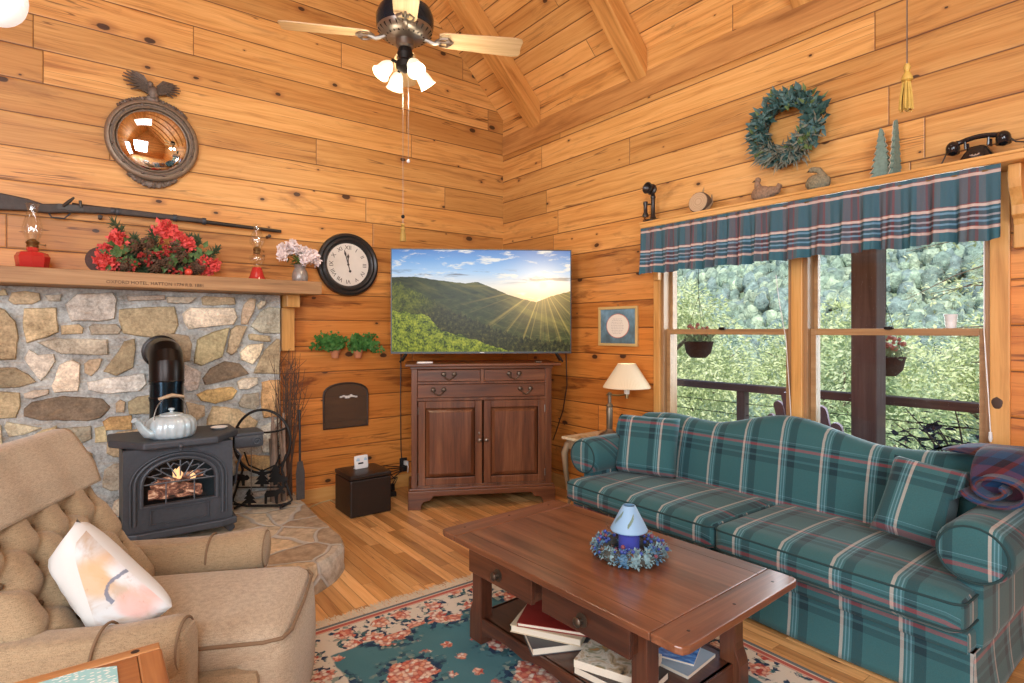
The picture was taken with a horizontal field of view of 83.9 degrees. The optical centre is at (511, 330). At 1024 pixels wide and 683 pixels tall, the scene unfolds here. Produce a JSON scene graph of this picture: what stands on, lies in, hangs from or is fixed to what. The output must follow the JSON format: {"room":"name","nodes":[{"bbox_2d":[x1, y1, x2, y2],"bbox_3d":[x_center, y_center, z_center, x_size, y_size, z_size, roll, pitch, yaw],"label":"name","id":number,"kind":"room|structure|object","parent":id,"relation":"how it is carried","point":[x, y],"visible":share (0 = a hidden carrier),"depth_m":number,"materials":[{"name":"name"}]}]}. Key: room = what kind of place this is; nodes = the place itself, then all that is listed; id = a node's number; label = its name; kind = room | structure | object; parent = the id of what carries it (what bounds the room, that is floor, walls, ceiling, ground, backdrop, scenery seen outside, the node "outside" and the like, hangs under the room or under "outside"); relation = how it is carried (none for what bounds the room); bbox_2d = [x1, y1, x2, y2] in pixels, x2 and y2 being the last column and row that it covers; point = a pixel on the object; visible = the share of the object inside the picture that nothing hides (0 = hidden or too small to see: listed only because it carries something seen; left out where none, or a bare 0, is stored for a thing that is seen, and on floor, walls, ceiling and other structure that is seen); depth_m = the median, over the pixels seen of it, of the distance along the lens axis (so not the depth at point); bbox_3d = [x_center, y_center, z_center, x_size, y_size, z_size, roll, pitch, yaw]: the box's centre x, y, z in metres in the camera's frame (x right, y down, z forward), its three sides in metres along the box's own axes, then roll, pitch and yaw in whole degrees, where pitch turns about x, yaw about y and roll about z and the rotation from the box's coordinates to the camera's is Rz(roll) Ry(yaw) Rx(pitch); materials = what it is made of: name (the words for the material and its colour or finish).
{"room":"living room","nodes":[
{"label":"living room","id":0,"kind":"room"},
{"bbox_2d":[0,0,502,492],"bbox_3d":[-2.866,-2.080,3.637,7.200,6.860,0.200,0,0,-37],"label":"wall","id":1,"kind":"structure","parent":0,"point":[298,135],"depth_m":4.35,"materials":[{"name":"brown wood"}]},
{"bbox_2d":[0,193,280,232],"bbox_3d":[-2.435,-0.754,3.761,1.752,0.152,0.067,0,0,-37],"label":"rifle","id":2,"kind":"object","parent":1,"relation":"attached to","point":[7,202],"visible":1,"depth_m":3.57,"materials":[{"name":"brown wood"}]},
{"bbox_2d":[104,70,198,188],"bbox_3d":[-2.394,-1.332,3.806,0.541,0.756,0.092,0,0,-37],"label":"convex mirror","id":3,"kind":"object","parent":1,"relation":"attached to","point":[148,137],"visible":1,"depth_m":3.79,"materials":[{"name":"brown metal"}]},
{"bbox_2d":[0,265,321,350],"bbox_3d":[-2.689,-0.103,3.392,2.988,0.506,0.399,0,0,-37],"label":"mantel shelf","id":4,"kind":"object","parent":1,"relation":"attached to","point":[290,292],"visible":0.98,"depth_m":3.61,"materials":[{"name":"brown wood"}]},
{"bbox_2d":[14,225,50,267],"bbox_3d":[-2.791,-0.548,3.318,0.152,0.385,0.152,0,0,-14],"label":"oil lamp","id":5,"kind":"object","parent":4,"relation":"on","point":[30,257],"visible":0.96,"depth_m":3.28,"materials":[{"name":"red glass"}]},
{"bbox_2d":[85,216,221,275],"bbox_3d":[-2.291,-0.543,3.681,0.750,0.372,0.304,0,0,-37],"label":"flower arrangement","id":6,"kind":"object","parent":4,"relation":"on","point":[108,256],"visible":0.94,"depth_m":3.62,"materials":[{"name":"red plant"}]},
{"bbox_2d":[249,224,265,278],"bbox_3d":[-1.813,-0.556,4.053,0.126,0.400,0.124,0,0,-37],"label":"oil lamp","id":7,"kind":"object","parent":4,"relation":"on","point":[256,272],"visible":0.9,"depth_m":4.03,"materials":[{"name":"red glass"}]},
{"bbox_2d":[276,238,322,280],"bbox_3d":[-1.572,-0.517,4.208,0.351,0.322,0.189,0,0,-37],"label":"flower vase","id":8,"kind":"object","parent":4,"relation":"on","point":[307,254],"visible":0.95,"depth_m":4.18,"materials":[{"name":"grey metal"}]},
{"bbox_2d":[308,330,349,357],"bbox_3d":[-1.432,0.103,4.477,0.324,0.224,0.174,0,0,-37],"label":"ivy","id":9,"kind":"object","parent":1,"relation":"attached to","point":[332,344],"visible":1,"depth_m":4.44,"materials":[{"name":"plant"}]},
{"bbox_2d":[323,382,368,429],"bbox_3d":[-1.349,0.601,4.635,0.381,0.370,0.016,0,0,-37],"label":"wall plaque","id":10,"kind":"object","parent":1,"relation":"attached to","point":[345,404],"visible":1,"depth_m":4.63,"materials":[{"name":"brown wood"}]},
{"bbox_2d":[317,233,377,295],"bbox_3d":[-1.330,-0.539,4.633,0.512,0.512,0.050,0,0,-37],"label":"wall clock","id":11,"kind":"object","parent":1,"relation":"attached to","point":[349,266],"visible":0.98,"depth_m":4.63,"materials":[{"name":"black paint"}]},
{"bbox_2d":[294,473,410,503],"bbox_3d":[-0.893,1.295,4.982,1.970,0.110,0.019,0,0,-37],"label":"baseboard","id":12,"kind":"structure","parent":1,"relation":"attached to","point":[320,494],"depth_m":4.53,"materials":[{"name":"brown wood"}]},
{"bbox_2d":[346,332,384,357],"bbox_3d":[-1.200,0.114,4.657,0.312,0.212,0.165,0,0,-37],"label":"ivy","id":13,"kind":"object","parent":1,"relation":"attached to","point":[358,344],"visible":1,"depth_m":4.62,"materials":[{"name":"plant"}]},
{"bbox_2d":[424,0,741,119],"bbox_3d":[1.211,-3.795,1.335,3.750,3.750,8.420,0,0,-37],"label":"ceiling","id":14,"kind":"structure","parent":0,"point":[565,44],"depth_m":4.57,"materials":[{"name":"brown wood"}]},
{"bbox_2d":[447,0,539,128],"bbox_3d":[-1.148,-3.661,4.178,3.397,3.606,0.150,0,0,-37],"label":"ceiling beam","id":15,"kind":"structure","parent":14,"relation":"attached to","point":[470,13],"depth_m":4.94,"materials":[{"name":"brown wood"}]},
{"bbox_2d":[587,0,646,81],"bbox_3d":[-0.415,-3.661,3.203,3.397,3.606,0.150,0,0,-37],"label":"ceiling beam","id":16,"kind":"structure","parent":14,"relation":"attached to","point":[613,16],"depth_m":4.07,"materials":[{"name":"brown wood"}]},
{"bbox_2d":[277,0,522,241],"bbox_3d":[-0.598,-2.204,3.190,1.023,3.404,1.023,0,0,34],"label":"ceiling fan","id":17,"kind":"object","parent":16,"relation":"hanging from","point":[407,25],"visible":1,"depth_m":3.15,"materials":[{"name":"beige wood"}]},
{"bbox_2d":[898,0,913,112],"bbox_3d":[0.900,-2.178,1.301,0.033,3.352,0.028,0,0,-37],"label":"cord","id":18,"kind":"object","parent":14,"relation":"hanging from","point":[906,103],"visible":1,"depth_m":1.30,"materials":[{"name":"yellow fabric"}]},
{"bbox_2d":[306,486,1023,682],"bbox_3d":[-0.342,1.410,0.280,7.200,0.120,8.600,0,0,-37],"label":"floor","id":19,"kind":"structure","parent":0,"point":[397,551],"depth_m":3.38,"materials":[{"name":"brown wood"}]},
{"bbox_2d":[14,642,169,682],"bbox_3d":[-0.888,1.039,0.922,0.600,0.621,0.600,0,0,-37],"label":"end table","id":20,"kind":"object","parent":19,"relation":"on","point":[145,664],"visible":1,"depth_m":1.22,"materials":[{"name":"brown wood"}]},
{"bbox_2d":[0,286,279,516],"bbox_3d":[-2.848,0.544,3.421,2.769,1.612,0.165,0,0,-37],"label":"stone fireplace","id":21,"kind":"object","parent":19,"relation":"on","point":[71,358],"visible":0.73,"depth_m":3.62,"materials":[{"name":"beige stone"}]},
{"bbox_2d":[0,428,315,682],"bbox_3d":[-1.215,0.847,1.866,1.066,0.982,0.874,0,0,-11],"label":"recliner","id":22,"kind":"object","parent":19,"relation":"on","point":[231,618],"visible":0.7,"depth_m":1.74,"materials":[{"name":"brown fabric"}]},
{"bbox_2d":[48,519,171,626],"bbox_3d":[-1.169,0.707,1.678,0.361,0.318,0.149,0,0,2],"label":"pillow","id":23,"kind":"object","parent":22,"relation":"on","point":[98,579],"visible":0.94,"depth_m":1.63,"materials":[{"name":"white fabric"}]},
{"bbox_2d":[152,566,309,671],"bbox_3d":[-1.055,0.958,1.897,0.680,0.165,0.524,0,0,-11],"label":"seat cushion","id":24,"kind":"object","parent":22,"relation":"on","point":[247,618],"depth_m":1.82,"materials":[{"name":"beige fabric"}]},
{"bbox_2d":[158,493,344,594],"bbox_3d":[-2.328,1.276,2.799,2.871,0.148,1.469,0,0,-37],"label":"stone hearth","id":25,"kind":"object","parent":19,"relation":"on","point":[299,537],"visible":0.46,"depth_m":3.32,"materials":[{"name":"beige stone"}]},
{"bbox_2d":[107,424,263,540],"bbox_3d":[-1.921,0.904,3.420,0.820,0.593,0.481,0,0,-37],"label":"wood stove","id":26,"kind":"object","parent":25,"relation":"on","point":[167,488],"visible":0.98,"depth_m":3.27,"materials":[{"name":"metal"}]},
{"bbox_2d":[141,335,184,418],"bbox_3d":[-2.169,0.317,3.558,0.216,0.580,0.430,0,0,-37],"label":"stovepipe","id":27,"kind":"object","parent":26,"relation":"on","point":[163,355],"visible":0.86,"depth_m":3.41,"materials":[{"name":"black metal"}]},
{"bbox_2d":[131,393,196,439],"bbox_3d":[-1.986,0.483,3.254,0.325,0.249,0.256,0,0,-37],"label":"kettle","id":28,"kind":"object","parent":26,"relation":"on","point":[171,425],"visible":1,"depth_m":3.19,"materials":[{"name":"ceramic"}]},
{"bbox_2d":[233,427,263,448],"bbox_3d":[-1.723,0.686,3.680,0.190,0.097,0.225,0,0,-37],"label":"shelf","id":29,"kind":"object","parent":26,"relation":"attached to","point":[251,436],"depth_m":3.60,"materials":[{"name":"metal"}]},
{"bbox_2d":[233,409,292,509],"bbox_3d":[-1.694,0.861,3.872,0.416,0.671,0.152,0,0,-2],"label":"iron stand","id":30,"kind":"object","parent":25,"relation":"on","point":[276,477],"visible":0.8,"depth_m":3.86,"materials":[{"name":"black metal"}]},
{"bbox_2d":[269,413,286,502],"bbox_3d":[-1.652,0.891,4.023,0.114,0.620,0.103,0,0,-37],"label":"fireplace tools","id":31,"kind":"object","parent":25,"relation":"on","point":[274,446],"visible":0.69,"depth_m":4.00,"materials":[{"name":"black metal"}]},
{"bbox_2d":[268,351,311,495],"bbox_3d":[-1.628,0.663,4.192,0.334,1.075,0.111,0,0,-37],"label":"bundle","id":32,"kind":"object","parent":25,"relation":"on","point":[289,461],"visible":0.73,"depth_m":4.17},
{"bbox_2d":[296,410,304,499],"bbox_3d":[-1.528,0.884,4.086,0.063,0.630,0.086,0,0,-37],"label":"broom","id":33,"kind":"object","parent":25,"relation":"on","point":[300,473],"visible":1,"depth_m":4.06,"materials":[{"name":"black metal"}]},
{"bbox_2d":[335,463,390,518],"bbox_3d":[-1.125,1.192,4.303,0.323,0.310,0.327,0,0,-37],"label":"storage ottoman","id":34,"kind":"object","parent":19,"relation":"on","point":[363,491],"visible":0.94,"depth_m":4.19,"materials":[{"name":"black leather"}]},
{"bbox_2d":[354,454,367,468],"bbox_3d":[-1.143,0.987,4.308,0.112,0.097,0.037,0,0,-44],"label":"display","id":35,"kind":"object","parent":34,"relation":"on","point":[361,461],"visible":1,"depth_m":4.29,"materials":[{"name":"white plastic"}]},
{"bbox_2d":[383,465,400,496],"bbox_3d":[-1.008,1.237,4.730,0.172,0.222,0.374,0,0,22],"label":"power strip","id":36,"kind":"object","parent":19,"relation":"on","point":[393,493],"visible":0.43,"depth_m":4.68,"materials":[{"name":"black plastic"}]},
{"bbox_2d":[405,360,560,510],"bbox_3d":[-0.248,0.799,4.601,1.195,1.102,0.520,0,0,-9],"label":"tv cabinet","id":37,"kind":"object","parent":19,"relation":"on","point":[478,426],"visible":0.98,"depth_m":4.39,"materials":[{"name":"brown wood"}]},
{"bbox_2d":[391,248,570,362],"bbox_3d":[-0.241,-0.203,4.577,1.440,0.901,0.181,0,0,-4],"label":"television","id":38,"kind":"object","parent":37,"relation":"on","point":[444,301],"visible":1,"depth_m":4.55,"materials":[{"name":"black plastic"}]},
{"bbox_2d":[399,353,562,362],"bbox_3d":[-0.242,-0.203,4.576,1.224,0.901,0.848,0,0,-37],"label":"tv stand","id":39,"kind":"object","parent":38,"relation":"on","point":[559,358],"depth_m":4.54,"materials":[{"name":"black plastic"}]},
{"bbox_2d":[310,573,836,682],"bbox_3d":[0.316,1.344,1.960,1.821,0.010,2.585,0,0,-37],"label":"area rug","id":40,"kind":"object","parent":19,"relation":"on","point":[426,638],"visible":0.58,"depth_m":2.38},
{"bbox_2d":[443,500,795,682],"bbox_3d":[0.348,1.113,2.300,0.740,0.449,1.260,0,0,-40],"label":"coffee table","id":41,"kind":"object","parent":40,"relation":"on","point":[699,595],"visible":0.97,"depth_m":2.09,"materials":[{"name":"brown wood"}]},
{"bbox_2d":[523,635,589,656],"bbox_3d":[0.201,1.210,2.282,0.300,0.030,0.220,0,0,-12],"label":"book","id":42,"kind":"object","parent":41,"relation":"on","point":[537,646],"visible":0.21,"depth_m":2.17,"materials":[{"name":"grey paper"}]},
{"bbox_2d":[510,604,585,646],"bbox_3d":[0.167,1.179,2.306,0.290,0.028,0.215,0,0,22],"label":"book","id":43,"kind":"object","parent":42,"relation":"on","point":[574,640],"visible":0.29,"depth_m":2.21,"materials":[{"name":"beige paper"}]},
{"bbox_2d":[517,600,586,636],"bbox_3d":[0.185,1.157,2.308,0.285,0.016,0.210,0,0,16],"label":"book","id":44,"kind":"object","parent":43,"relation":"on","point":[532,616],"visible":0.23,"depth_m":2.25,"materials":[{"name":"red paper"}]},
{"bbox_2d":[484,598,730,682],"bbox_3d":[0.346,1.235,2.301,0.556,0.020,0.905,0,0,-40],"label":"shelf","id":45,"kind":"object","parent":41,"relation":"attached to","point":[497,621],"depth_m":2.15,"materials":[{"name":"brown wood"}]},
{"bbox_2d":[573,665,668,682],"bbox_3d":[0.385,1.210,2.019,0.270,0.030,0.200,0,0,42],"label":"book","id":46,"kind":"object","parent":41,"relation":"on","point":[663,674],"visible":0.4,"depth_m":1.99,"materials":[{"name":"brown paper"}]},
{"bbox_2d":[574,639,661,682],"bbox_3d":[0.380,1.180,2.041,0.260,0.028,0.190,0,0,30],"label":"book","id":47,"kind":"object","parent":46,"relation":"on","point":[595,658],"visible":0.64,"depth_m":2.01,"materials":[{"name":"beige paper"}]},
{"bbox_2d":[610,503,647,552],"bbox_3d":[0.463,0.788,2.255,0.146,0.199,0.146,0,0,-37],"label":"candle lamp","id":48,"kind":"object","parent":41,"relation":"on","point":[628,523],"visible":0.88,"depth_m":2.22,"materials":[{"name":"blue"}]},
{"bbox_2d":[589,524,671,570],"bbox_3d":[0.467,0.847,2.268,0.318,0.084,0.322,0,0,-37],"label":"wreath","id":49,"kind":"object","parent":41,"relation":"on","point":[604,542],"visible":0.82,"depth_m":2.18,"materials":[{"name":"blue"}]},
{"bbox_2d":[660,648,714,678],"bbox_3d":[0.601,1.218,2.165,0.200,0.012,0.260,0,0,-44],"label":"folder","id":50,"kind":"object","parent":41,"relation":"on","point":[704,657],"visible":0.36,"depth_m":2.07,"materials":[{"name":"blue"}]},
{"bbox_2d":[659,647,700,665],"bbox_3d":[0.583,1.208,2.195,0.260,0.008,0.170,0,0,28],"label":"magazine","id":51,"kind":"object","parent":50,"relation":"on","point":[690,659],"visible":0.16,"depth_m":2.11,"materials":[{"name":"blue paper"}]},
{"bbox_2d":[561,430,604,503],"bbox_3d":[0.641,1.054,4.131,0.466,0.585,0.363,0,0,-37],"label":"side table","id":52,"kind":"object","parent":19,"relation":"on","point":[571,439],"visible":0.25,"depth_m":4.11,"materials":[{"name":"beige wood"}]},
{"bbox_2d":[599,363,650,434],"bbox_3d":[0.829,0.498,4.125,0.349,0.526,0.342,0,0,-37],"label":"lamp","id":53,"kind":"object","parent":52,"relation":"on","point":[626,377],"visible":0.9,"depth_m":4.05,"materials":[{"name":"beige fabric"}]},
{"bbox_2d":[567,412,1023,682],"bbox_3d":[1.267,0.904,2.993,0.847,0.868,2.220,0,0,-37],"label":"sofa","id":54,"kind":"object","parent":19,"relation":"on","point":[799,498],"visible":0.66,"depth_m":2.49,"materials":[{"name":"green fabric"}]},
{"bbox_2d":[616,414,679,478],"bbox_3d":[0.846,0.715,3.579,0.394,0.353,0.169,0,0,34],"label":"throw pillow","id":55,"kind":"object","parent":54,"relation":"on","point":[647,445],"visible":1,"depth_m":3.52,"materials":[{"name":"teal fabric"}]},
{"bbox_2d":[567,471,773,547],"bbox_3d":[0.885,0.990,3.328,0.639,0.180,1.043,0,0,-37],"label":"seat cushion","id":56,"kind":"object","parent":54,"relation":"on","point":[689,507],"depth_m":3.14,"materials":[{"name":"teal fabric"}]},
{"bbox_2d":[716,504,977,632],"bbox_3d":[1.494,0.990,2.519,0.639,0.180,0.973,0,0,-37],"label":"seat cushion","id":57,"kind":"object","parent":54,"relation":"on","point":[831,551],"depth_m":2.33,"materials":[{"name":"teal fabric"}]},
{"bbox_2d":[869,455,969,547],"bbox_3d":[1.722,0.722,2.412,0.241,0.329,0.308,0,0,-35],"label":"throw pillow","id":58,"kind":"object","parent":54,"relation":"on","point":[918,499],"visible":0.85,"depth_m":2.36,"materials":[{"name":"teal fabric"}]},
{"bbox_2d":[934,443,1023,509],"bbox_3d":[2.010,0.572,2.336,0.551,0.202,0.470,0,0,-37],"label":"folded blanket","id":59,"kind":"object","parent":54,"relation":"on","point":[997,470],"visible":1,"depth_m":2.20,"materials":[{"name":"fabric"}]},
{"bbox_2d":[503,0,1023,478],"bbox_3d":[2.440,-0.360,2.371,0.160,3.420,8.200,0,0,-37],"label":"wall","id":60,"kind":"structure","parent":0,"point":[578,189],"depth_m":3.67,"materials":[{"name":"brown wood"}]},
{"bbox_2d":[551,472,572,489],"bbox_3d":[0.468,1.295,4.843,0.019,0.110,1.820,0,0,-37],"label":"baseboard","id":61,"kind":"structure","parent":60,"relation":"attached to","point":[558,480],"depth_m":4.92,"materials":[{"name":"brown wood"}]},
{"bbox_2d":[598,304,637,346],"bbox_3d":[0.812,-0.046,4.383,0.018,0.325,0.400,0,0,-37],"label":"framed print","id":62,"kind":"object","parent":60,"relation":"attached to","point":[617,326],"visible":1,"depth_m":4.37,"materials":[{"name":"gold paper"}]},
{"bbox_2d":[654,280,660,411],"bbox_3d":[1.041,0.220,4.079,0.021,1.860,0.057,0,0,-37],"label":"trim","id":63,"kind":"structure","parent":60,"relation":"attached to","point":[657,283],"depth_m":4.07,"materials":[{"name":"brown wood"}]},
{"bbox_2d":[502,0,878,156],"bbox_3d":[2.162,-1.805,2.598,0.012,0.190,7.496,0,0,-37],"label":"trim","id":64,"kind":"structure","parent":60,"relation":"attached to","point":[786,22],"depth_m":3.83,"materials":[{"name":"brown wood"}]},
{"bbox_2d":[661,259,790,415],"bbox_3d":[1.406,0.110,3.734,0.154,1.760,0.950,0,0,-37],"label":"window","id":65,"kind":"structure","parent":60,"relation":"in","point":[669,331],"depth_m":4.05,"materials":[{"name":"beige wood"}]},
{"bbox_2d":[741,81,830,175],"bbox_3d":[1.553,-1.160,3.258,0.168,0.522,0.513,0,0,-37],"label":"wreath","id":66,"kind":"object","parent":60,"relation":"attached to","point":[765,152],"visible":1,"depth_m":3.23,"materials":[{"name":"green plant"}]},
{"bbox_2d":[791,258,802,417],"bbox_3d":[1.698,0.110,3.324,0.160,1.760,0.064,0,0,-37],"label":"trim","id":67,"kind":"structure","parent":60,"relation":"attached to","point":[797,263],"depth_m":3.27,"materials":[{"name":"brown wood"}]},
{"bbox_2d":[639,148,1023,279],"bbox_3d":[1.701,-0.558,3.045,0.206,0.392,2.465,0,0,-37],"label":"shelf","id":68,"kind":"object","parent":60,"relation":"attached to","point":[1012,161],"visible":0.54,"depth_m":2.64,"materials":[{"name":"brown wood"}]},
{"bbox_2d":[642,182,657,221],"bbox_3d":[0.986,-0.896,4.005,0.138,0.282,0.150,0,0,-37],"label":"telephone","id":69,"kind":"object","parent":68,"relation":"on","point":[649,188],"visible":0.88,"depth_m":3.99,"materials":[{"name":"black metal"}]},
{"bbox_2d":[689,188,712,211],"bbox_3d":[1.214,-0.839,3.671,0.144,0.176,0.077,0,0,44],"label":"wood slice","id":70,"kind":"object","parent":68,"relation":"on","point":[700,201],"visible":0.86,"depth_m":3.64,"materials":[{"name":"brown wood"}]},
{"bbox_2d":[751,177,781,199],"bbox_3d":[1.490,-0.832,3.336,0.084,0.155,0.186,0,0,-37],"label":"bird figurine","id":71,"kind":"object","parent":68,"relation":"on","point":[759,192],"visible":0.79,"depth_m":3.32,"materials":[{"name":"brown wood"}]},
{"bbox_2d":[805,167,830,189],"bbox_3d":[1.665,-0.827,3.102,0.084,0.144,0.130,0,0,-37],"label":"bird figurine","id":72,"kind":"object","parent":68,"relation":"on","point":[821,179],"visible":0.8,"depth_m":3.08,"materials":[{"name":"brown wood"}]},
{"bbox_2d":[639,163,1000,273],"bbox_3d":[1.478,-0.550,3.190,0.074,0.322,1.955,0,0,-37],"label":"window valance","id":73,"kind":"object","parent":68,"relation":"hanging from","point":[962,205],"visible":1,"depth_m":2.90,"materials":[{"name":"blue fabric"}]},
{"bbox_2d":[869,128,889,177],"bbox_3d":[1.849,-0.885,2.857,0.118,0.262,0.040,0,0,45],"label":"tree","id":74,"kind":"object","parent":68,"relation":"on","point":[880,167],"visible":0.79,"depth_m":2.85,"materials":[{"name":"green paint"}]},
{"bbox_2d":[888,120,901,173],"bbox_3d":[1.889,-0.897,2.804,0.102,0.285,0.040,0,0,-24],"label":"tree","id":75,"kind":"object","parent":68,"relation":"on","point":[895,166],"visible":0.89,"depth_m":2.80,"materials":[{"name":"green paint"}]},
{"bbox_2d":[941,130,1023,163],"bbox_3d":[2.094,-0.817,2.532,0.111,0.126,0.320,0,0,-37],"label":"rotary telephone","id":76,"kind":"object","parent":68,"relation":"on","point":[1002,138],"visible":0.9,"depth_m":2.52,"materials":[{"name":"black plastic"}]},
{"bbox_2d":[803,240,989,442],"bbox_3d":[1.982,0.110,2.968,0.154,1.760,0.854,0,0,-37],"label":"window","id":77,"kind":"structure","parent":60,"relation":"in","point":[812,331],"depth_m":3.23,"materials":[{"name":"brown wood"}]},
{"bbox_2d":[944,314,957,327],"bbox_3d":[2.121,-0.048,2.755,0.058,0.068,0.058,0,0,-37],"label":"foam cup","id":78,"kind":"object","parent":77,"relation":"on","point":[950,319],"visible":0.96,"depth_m":2.74,"materials":[{"name":"white plastic"}]},
{"bbox_2d":[983,241,992,441],"bbox_3d":[2.146,0.043,2.570,0.016,0.911,0.033,0,0,-37],"label":"string","id":79,"kind":"object","parent":77,"relation":"hanging from","point":[990,436],"visible":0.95,"depth_m":2.58,"materials":[{"name":"white plastic"}]},
{"bbox_2d":[990,171,1010,444],"bbox_3d":[2.187,0.220,2.554,0.023,1.860,0.071,0,0,-37],"label":"trim","id":80,"kind":"structure","parent":60,"relation":"attached to","point":[1000,248],"depth_m":2.54,"materials":[{"name":"brown wood"}]},
{"bbox_3d":[-1.786,-3.795,-0.919,3.750,3.750,8.420,0,0,-37],"label":"ceiling","id":81,"kind":"structure","parent":0,"visible":0},
{"bbox_2d":[0,0,28,27],"bbox_3d":[-1.568,-3.146,1.735,0.150,4.428,0.150,0,0,-37],"label":"glass pendant","id":82,"kind":"object","parent":81,"relation":"hanging from","point":[13,13],"visible":1,"depth_m":1.73,"materials":[{"name":"white"}]},
{"label":"outside","id":83,"kind":"structure","parent":0,"visible":0},
{"bbox_3d":[2.942,1.590,3.875,2.330,0.080,7.600,0,0,-37],"label":"floor","id":84,"kind":"structure","parent":83,"visible":0},
{"bbox_2d":[767,392,843,431],"bbox_3d":[2.477,0.969,4.435,0.901,1.082,0.800,0,0,-30],"label":"chair","id":85,"kind":"object","parent":84,"relation":"on","point":[779,406],"visible":0.18,"depth_m":4.11,"materials":[{"name":"brown wood"}]},
{"bbox_2d":[677,378,978,443],"bbox_3d":[3.476,1.062,4.870,0.140,0.975,8.150,0,0,-37],"label":"deck railing","id":86,"kind":"object","parent":84,"relation":"on","point":[743,390],"visible":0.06,"depth_m":5.42,"materials":[{"name":"brown wood"}]},
{"bbox_2d":[851,249,885,445],"bbox_3d":[3.053,0.025,4.884,0.201,3.050,0.201,0,0,-37],"label":"porch post","id":87,"kind":"object","parent":84,"relation":"on","point":[868,267],"visible":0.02,"depth_m":4.81,"materials":[{"name":"brown wood"}]},
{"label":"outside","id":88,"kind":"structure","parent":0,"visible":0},
{"bbox_2d":[695,274,978,451],"bbox_3d":[24.849,-34.587,102.552,150.000,88.075,215.000,0,0,-37],"label":"hillside","id":89,"kind":"structure","parent":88,"point":[741,294],"depth_m":39.79,"materials":[{"name":"green plant"}]},
{"bbox_2d":[677,276,750,421],"bbox_3d":[3.856,3.937,14.256,3.809,10.829,3.162,0,0,-6],"label":"leafy tree","id":90,"kind":"object","parent":89,"relation":"on","point":[683,316],"visible":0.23,"depth_m":13.58,"materials":[{"name":"green plant"}]},
{"bbox_2d":[686,306,752,421],"bbox_3d":[11.421,4.577,36.980,8.022,12.751,5.521,0,0,3],"label":"leafy tree","id":91,"kind":"object","parent":89,"relation":"on","point":[735,339],"visible":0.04,"depth_m":36.09,"materials":[{"name":"green plant"}]},
{"bbox_2d":[677,308,773,421],"bbox_3d":[6.138,4.680,19.324,4.810,11.143,4.713,0,0,-32],"label":"leafy tree","id":92,"kind":"object","parent":89,"relation":"on","point":[755,380],"visible":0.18,"depth_m":18.59,"materials":[{"name":"green plant"}]},
{"bbox_2d":[742,311,849,418],"bbox_3d":[11.485,4.780,22.492,4.713,11.143,4.810,0,0,32],"label":"leafy tree","id":93,"kind":"object","parent":89,"relation":"on","point":[779,360],"visible":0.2,"depth_m":22.29,"materials":[{"name":"green plant"}]},
{"bbox_2d":[749,311,850,418],"bbox_3d":[16.335,5.193,30.303,5.562,12.718,7.993,0,0,-30],"label":"leafy tree","id":94,"kind":"object","parent":89,"relation":"on","point":[825,314],"visible":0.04,"depth_m":31.20,"materials":[{"name":"green plant"}]},
{"bbox_2d":[677,241,982,409],"bbox_3d":[32.388,-30.465,97.596,91.972,72.630,103.296,0,0,-37],"label":"forest canopy","id":95,"kind":"object","parent":89,"relation":"on","point":[759,306],"visible":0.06,"depth_m":44.72,"materials":[{"name":"green plant"}]},
{"bbox_2d":[749,312,960,449],"bbox_3d":[6.285,4.921,10.696,4.000,10.661,3.517,0,0,36],"label":"leafy tree","id":96,"kind":"object","parent":89,"relation":"on","point":[844,407],"visible":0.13,"depth_m":10.58,"materials":[{"name":"green plant"}]},
{"bbox_2d":[783,296,975,449],"bbox_3d":[9.473,4.580,15.396,4.713,11.143,4.810,0,0,18],"label":"leafy tree","id":97,"kind":"object","parent":89,"relation":"on","point":[914,348],"visible":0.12,"depth_m":14.48,"materials":[{"name":"green plant"}]},
{"bbox_2d":[887,398,978,450],"bbox_3d":[3.858,1.118,5.072,0.936,1.079,0.678,0,0,40],"label":"shrub","id":98,"kind":"object","parent":89,"relation":"on","point":[928,428],"visible":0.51,"depth_m":5.20,"materials":[{"name":"green plant"}]},
{"bbox_2d":[886,241,982,370],"bbox_3d":[5.322,1.345,6.498,1.730,7.013,1.212,0,0,6],"label":"leafy tree","id":99,"kind":"object","parent":89,"relation":"on","point":[974,284],"visible":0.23,"depth_m":6.58,"materials":[{"name":"green plant"}]},
{"bbox_2d":[900,310,982,444],"bbox_3d":[14.819,4.780,17.930,4.713,11.143,4.810,0,0,-26],"label":"leafy tree","id":100,"kind":"object","parent":89,"relation":"on","point":[972,390],"visible":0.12,"depth_m":18.02,"materials":[{"name":"green plant"}]},
{"bbox_2d":[910,303,982,451],"bbox_3d":[20.996,4.977,24.016,8.022,12.751,5.521,0,0,11],"label":"leafy tree","id":101,"kind":"object","parent":89,"relation":"on","point":[965,316],"visible":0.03,"depth_m":24.52,"materials":[{"name":"green plant"}]},
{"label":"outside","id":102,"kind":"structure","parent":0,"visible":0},
{"bbox_3d":[3.014,-1.830,3.929,2.550,0.640,7.600,0,0,-37],"label":"roof porch","id":103,"kind":"structure","parent":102,"visible":0},
{"bbox_2d":[682,269,717,357],"bbox_3d":[2.016,-0.609,6.147,0.411,1.802,0.400,0,0,-14],"label":"hanging basket","id":104,"kind":"object","parent":103,"relation":"hanging from","point":[695,348],"visible":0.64,"depth_m":6.05,"materials":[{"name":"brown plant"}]},
{"bbox_2d":[886,304,912,375],"bbox_3d":[3.409,-0.548,5.207,0.403,1.923,0.421,0,0,-37],"label":"hanging basket","id":105,"kind":"object","parent":103,"relation":"hanging from","point":[895,363],"visible":0.51,"depth_m":5.09,"materials":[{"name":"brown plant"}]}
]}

